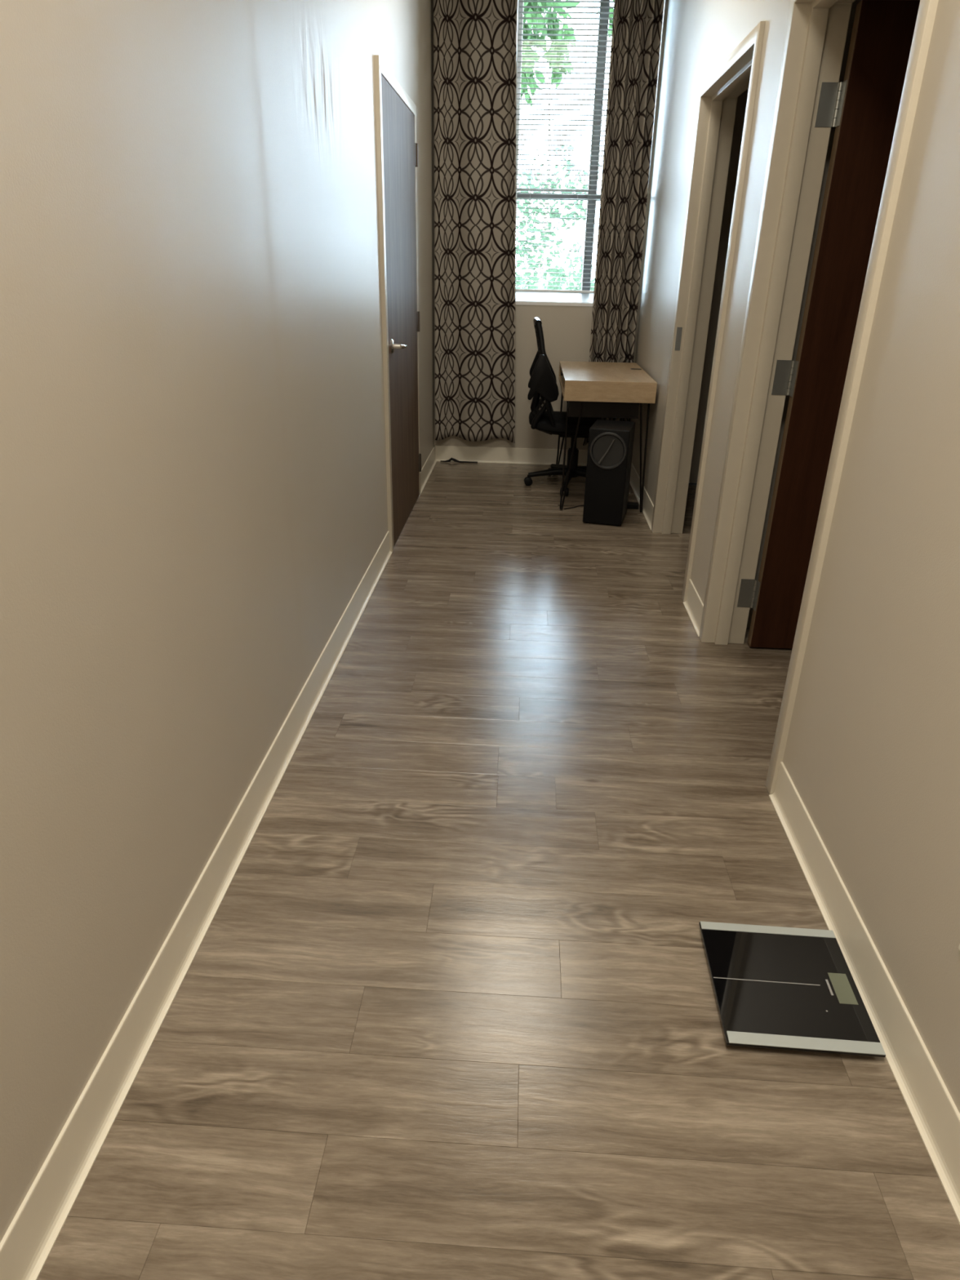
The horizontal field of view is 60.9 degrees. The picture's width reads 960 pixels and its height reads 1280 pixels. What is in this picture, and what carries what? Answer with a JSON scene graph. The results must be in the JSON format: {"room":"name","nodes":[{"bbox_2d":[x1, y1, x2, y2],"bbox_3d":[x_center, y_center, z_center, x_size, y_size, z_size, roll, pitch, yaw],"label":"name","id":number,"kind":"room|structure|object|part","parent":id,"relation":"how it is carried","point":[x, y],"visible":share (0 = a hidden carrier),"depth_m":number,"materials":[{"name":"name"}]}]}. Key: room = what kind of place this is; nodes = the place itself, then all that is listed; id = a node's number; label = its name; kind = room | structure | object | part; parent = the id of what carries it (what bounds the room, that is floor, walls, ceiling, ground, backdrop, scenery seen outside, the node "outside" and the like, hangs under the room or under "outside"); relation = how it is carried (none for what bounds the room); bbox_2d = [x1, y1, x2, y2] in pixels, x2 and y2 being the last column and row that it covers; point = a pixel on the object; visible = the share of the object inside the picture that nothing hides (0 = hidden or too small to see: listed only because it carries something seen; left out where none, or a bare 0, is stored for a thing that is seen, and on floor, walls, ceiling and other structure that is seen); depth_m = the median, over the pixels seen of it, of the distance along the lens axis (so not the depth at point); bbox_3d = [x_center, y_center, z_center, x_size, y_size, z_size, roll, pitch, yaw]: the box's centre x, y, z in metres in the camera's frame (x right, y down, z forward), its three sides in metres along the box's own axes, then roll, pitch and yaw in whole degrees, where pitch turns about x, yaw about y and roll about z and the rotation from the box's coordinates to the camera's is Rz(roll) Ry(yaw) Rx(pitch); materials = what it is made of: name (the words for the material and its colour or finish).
{"room":"hallway","nodes":[
{"label":"hallway","id":0,"kind":"room"},
{"bbox_2d":[0,0,434,1242],"bbox_3d":[-0.590,-1.190,2.157,0.139,3.000,7.835,2,25,3],"label":"wall","id":1,"kind":"structure","parent":0,"point":[193,479],"depth_m":1.49,"materials":[{"name":"paint"}]},
{"bbox_2d":[0,530,392,1279],"bbox_3d":[-0.610,0.631,1.654,0.018,0.113,5.404,2,25,3],"label":"baseboard","id":2,"kind":"structure","parent":1,"relation":"attached to","point":[27,1244],"depth_m":1.54,"materials":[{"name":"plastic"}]},
{"bbox_2d":[373,54,421,551],"bbox_3d":[-0.441,-1.630,4.218,0.228,2.083,1.150,2,25,3],"label":"door","id":3,"kind":"structure","parent":1,"relation":"in","point":[397,145],"depth_m":4.04,"materials":[{"name":"paint"}]},
{"bbox_3d":[-0.366,-1.405,3.909,0.032,0.029,0.140,2,25,3],"label":"lever handle","id":4,"kind":"part","parent":3,"relation":"part of","materials":[{"name":"silver metal"}]},
{"bbox_2d":[420,445,436,493],"bbox_3d":[-0.355,-1.178,5.595,0.018,0.113,0.979,2,25,3],"label":"baseboard","id":5,"kind":"structure","parent":1,"relation":"attached to","point":[430,463],"depth_m":5.59,"materials":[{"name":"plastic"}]},
{"bbox_2d":[36,461,959,1279],"bbox_3d":[0.955,0.318,2.683,3.301,0.120,7.955,2,25,3],"label":"floor","id":6,"kind":"structure","parent":0,"point":[448,1010],"depth_m":1.63,"materials":[{"name":"laminate"}]},
{"bbox_2d":[440,457,477,462],"bbox_3d":[-0.154,-1.324,6.013,0.275,0.036,0.020,2,25,1],"label":"loose cable","id":7,"kind":"object","parent":6,"relation":"on","point":[451,459],"visible":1,"depth_m":6.02,"materials":[{"name":"black plastic"}]},
{"bbox_2d":[524,316,600,496],"bbox_3d":[0.602,-1.505,5.234,0.601,1.044,0.607,2,25,3],"label":"office chair","id":8,"kind":"object","parent":6,"relation":"on","point":[542,384],"visible":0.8,"depth_m":5.09,"materials":[{"name":"black fabric"}]},
{"bbox_3d":[0.355,-1.969,5.047,0.054,0.054,0.277,2,25,3],"label":"rail","id":9,"kind":"part","parent":8,"relation":"part of","materials":[{"name":"black plastic"}]},
{"bbox_3d":[0.386,-1.692,5.173,0.125,0.597,0.440,2,25,3],"label":"backrest","id":10,"kind":"part","parent":8,"relation":"part of","materials":[{"name":"black fabric"}]},
{"bbox_3d":[0.418,-1.801,5.412,0.188,0.273,0.040,2,25,3],"label":"folded arm","id":11,"kind":"part","parent":8,"relation":"part of","materials":[{"name":"black plastic"}]},
{"bbox_3d":[0.387,-1.580,4.932,0.188,0.273,0.040,2,25,3],"label":"folded arm","id":12,"kind":"part","parent":8,"relation":"part of","materials":[{"name":"black plastic"}]},
{"bbox_3d":[0.550,-1.422,5.286,0.470,0.082,0.506,2,25,3],"label":"seat","id":13,"kind":"part","parent":8,"relation":"part of","materials":[{"name":"black fabric"}]},
{"bbox_2d":[555,360,657,512],"bbox_3d":[0.755,-1.319,5.178,0.512,0.747,1.020,2,25,3],"label":"desk","id":14,"kind":"object","parent":6,"relation":"on","point":[598,389],"visible":0.85,"depth_m":4.65,"materials":[{"name":"brown wood"}]},
{"bbox_3d":[0.592,-1.463,5.623,0.110,0.632,0.111,2,25,3],"label":"leg","id":15,"kind":"part","parent":14,"relation":"part of","materials":[{"name":"black paint"}]},
{"bbox_3d":[0.539,-1.085,4.798,0.110,0.632,0.111,2,25,3],"label":"leg","id":16,"kind":"part","parent":14,"relation":"part of","materials":[{"name":"black paint"}]},
{"bbox_3d":[0.731,-1.510,5.081,0.398,0.090,0.958,2,25,3],"label":"under frame","id":17,"kind":"part","parent":14,"relation":"part of","materials":[{"name":"black paint"}]},
{"bbox_3d":[0.759,-1.561,5.066,0.512,0.016,1.018,2,25,3],"label":"panel","id":18,"kind":"part","parent":14,"relation":"part of","materials":[{"name":"brown wood"}]},
{"bbox_3d":[0.731,-1.396,4.592,0.512,0.080,0.016,2,25,3],"label":"panel","id":19,"kind":"part","parent":14,"relation":"part of","materials":[{"name":"brown wood"}]},
{"bbox_3d":[0.924,-1.071,4.785,0.110,0.632,0.111,2,25,3],"label":"leg","id":20,"kind":"part","parent":14,"relation":"part of","materials":[{"name":"black paint"}]},
{"bbox_2d":[582,419,635,525],"bbox_3d":[0.732,-0.949,4.642,0.220,0.535,0.315,8,25,13],"label":"computer tower","id":21,"kind":"object","parent":6,"relation":"on","point":[611,442],"visible":1,"depth_m":4.52,"materials":[{"name":"black plastic"}]},
{"bbox_2d":[626,502,639,509],"bbox_3d":[0.912,-0.819,4.966,0.100,0.034,0.050,2,25,3],"label":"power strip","id":22,"kind":"object","parent":6,"relation":"on","point":[633,505],"visible":0.59,"depth_m":4.95,"materials":[{"name":"black plastic"}]},
{"bbox_2d":[698,921,885,1057],"bbox_3d":[0.615,0.703,1.656,0.294,0.026,0.315,2,25,3],"label":"bathroom scale","id":23,"kind":"object","parent":6,"relation":"on","point":[793,988],"visible":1,"depth_m":1.63,"materials":[{"name":"black glass"}]},
{"bbox_2d":[432,0,668,449],"bbox_3d":[0.401,-2.726,5.540,1.404,3.000,0.300,2,25,3],"label":"wall","id":24,"kind":"structure","parent":0,"point":[566,330],"depth_m":5.68,"materials":[{"name":"paint"}]},
{"bbox_2d":[435,445,587,466],"bbox_3d":[0.364,-1.349,5.999,1.404,0.113,0.018,2,25,3],"label":"baseboard","id":25,"kind":"structure","parent":24,"relation":"attached to","point":[476,454],"depth_m":6.01,"materials":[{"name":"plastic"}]},
{"bbox_2d":[515,0,609,306],"bbox_3d":[0.655,-3.150,5.313,0.874,1.801,0.279,2,25,3],"label":"window","id":26,"kind":"structure","parent":24,"relation":"in","point":[523,298],"depth_m":5.48,"materials":[{"name":"white plastic"}]},
{"bbox_3d":[0.662,-3.213,5.396,0.874,1.757,0.055,2,25,3],"label":"frame","id":27,"kind":"part","parent":26,"relation":"part of","materials":[{"name":"white plastic"}]},
{"bbox_3d":[0.487,-2.993,5.514,0.474,0.039,0.065,2,25,3],"label":"rail","id":28,"kind":"part","parent":26,"relation":"part of","materials":[{"name":"metal"}]},
{"bbox_3d":[0.637,-2.353,5.644,0.873,0.076,0.213,2,25,3],"label":"sill","id":29,"kind":"part","parent":26,"relation":"part of","materials":[{"name":"white plastic"}]},
{"bbox_2d":[515,0,613,293],"bbox_3d":[0.652,-3.154,5.223,0.860,1.716,0.036,2,25,3],"label":"window blind","id":30,"kind":"object","parent":26,"relation":"attached to","point":[588,24],"visible":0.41,"depth_m":5.17,"materials":[{"name":"white plastic"}]},
{"bbox_3d":[0.334,-3.159,5.226,0.001,1.685,0.001,2,25,3],"label":"ladder cord","id":31,"kind":"part","parent":30,"relation":"part of","materials":[{"name":"white fabric"}]},
{"bbox_3d":[0.637,-2.382,5.579,0.860,0.014,0.026,2,25,3],"label":"rail","id":32,"kind":"part","parent":30,"relation":"part of","materials":[{"name":"white plastic"}]},
{"bbox_3d":[0.645,-3.158,5.238,0.001,1.685,0.001,2,25,3],"label":"ladder cord","id":33,"kind":"part","parent":30,"relation":"part of","materials":[{"name":"white fabric"}]},
{"bbox_3d":[0.643,-3.146,5.212,0.001,1.685,0.001,2,25,3],"label":"ladder cord","id":34,"kind":"part","parent":30,"relation":"part of","materials":[{"name":"white fabric"}]},
{"bbox_3d":[0.928,-2.975,5.494,0.292,0.039,0.065,2,25,3],"label":"rail","id":35,"kind":"part","parent":26,"relation":"part of","materials":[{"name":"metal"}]},
{"bbox_3d":[0.414,-3.949,4.757,1.368,0.022,0.101,2,25,3],"label":"curtain rod","id":36,"kind":"object","parent":24,"relation":"attached to","visible":0},
{"bbox_2d":[433,0,516,443],"bbox_3d":[-0.009,-2.687,5.320,0.575,2.753,0.077,2,25,3],"label":"curtain","id":37,"kind":"object","parent":36,"relation":"hanging from","point":[475,41],"visible":1,"depth_m":5.28,"materials":[{"name":"fabric"}]},
{"bbox_2d":[582,0,664,445],"bbox_3d":[0.913,-2.644,5.271,0.304,2.755,0.093,2,25,3],"label":"curtain","id":38,"kind":"object","parent":36,"relation":"hanging from","point":[637,25],"visible":0.83,"depth_m":5.14,"materials":[{"name":"fabric"}]},
{"bbox_2d":[688,88,748,483],"bbox_3d":[1.967,-2.438,4.982,1.519,3.000,0.100,2,25,3],"label":"wall","id":39,"kind":"structure","parent":0,"point":[742,99],"depth_m":5.05,"materials":[{"name":"paint"}]},
{"bbox_2d":[630,0,959,1113],"bbox_3d":[0.950,-1.126,2.087,0.139,3.000,7.835,2,25,3],"label":"wall","id":40,"kind":"structure","parent":0,"point":[872,754],"depth_m":1.64,"materials":[{"name":"paint"}]},
{"bbox_2d":[629,462,653,529],"bbox_3d":[1.010,-0.995,5.258,0.018,0.113,1.582,2,25,3],"label":"baseboard","id":41,"kind":"structure","parent":40,"relation":"attached to","point":[648,507],"depth_m":4.96,"materials":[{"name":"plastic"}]},
{"bbox_2d":[683,578,703,636],"bbox_3d":[0.890,-0.139,3.392,0.018,0.113,0.363,2,25,3],"label":"baseboard","id":42,"kind":"structure","parent":40,"relation":"attached to","point":[694,606],"depth_m":3.40,"materials":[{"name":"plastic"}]},
{"bbox_2d":[651,21,765,601],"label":"door","id":43,"kind":"structure","parent":40,"relation":"in","point":[718,95],"depth_m":3.87,"materials":[{"name":"paint"}]},
{"bbox_3d":[0.995,-1.509,4.094,0.026,0.110,0.002,2,25,3],"label":"strike plate","id":44,"kind":"part","parent":43,"relation":"part of","materials":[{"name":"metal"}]},
{"bbox_2d":[698,0,938,794],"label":"door","id":45,"kind":"structure","parent":40,"relation":"in","point":[872,112],"depth_m":2.59,"materials":[{"name":"paint"}]},
{"bbox_2d":[768,761,959,1224],"bbox_3d":[0.716,1.098,0.697,0.018,0.113,3.434,2,25,3],"label":"baseboard","id":46,"kind":"structure","parent":40,"relation":"attached to","point":[935,1116],"depth_m":1.58,"materials":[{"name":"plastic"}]},
{"bbox_2d":[746,0,862,627],"bbox_3d":[1.821,-1.405,2.732,1.519,3.000,0.100,2,25,3],"label":"wall","id":47,"kind":"structure","parent":0,"point":[856,2],"depth_m":2.81,"materials":[{"name":"paint"}]},
{"label":"outside","id":48,"kind":"structure","parent":0,"visible":0},
{"bbox_2d":[517,282,581,290],"bbox_3d":[2.139,-18.531,44.501,80.000,0.200,83.565,2,25,3],"label":"ground","id":49,"kind":"structure","parent":48,"point":[546,284],"depth_m":69.40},
{"bbox_2d":[515,265,595,290],"bbox_3d":[1.146,-6.343,15.355,6.157,2.058,1.684,2,25,3],"label":"shrub","id":50,"kind":"object","parent":49,"relation":"on","point":[563,275],"visible":0.02,"depth_m":15.02,"materials":[{"name":"green plant"}]},
{"bbox_2d":[515,63,601,290],"bbox_3d":[0.231,-6.002,11.931,3.321,4.201,1.419,2,25,3],"label":"tree","id":51,"kind":"object","parent":49,"relation":"on","point":[569,148],"visible":0.38,"depth_m":11.70,"materials":[{"name":"green plant"}]},
{"bbox_2d":[520,0,614,106],"bbox_3d":[-0.213,-4.976,7.996,3.572,5.613,1.567,2,25,3],"label":"tree","id":52,"kind":"object","parent":49,"relation":"on","point":[551,4],"visible":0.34,"depth_m":7.37,"materials":[{"name":"green plant"}]}
]}

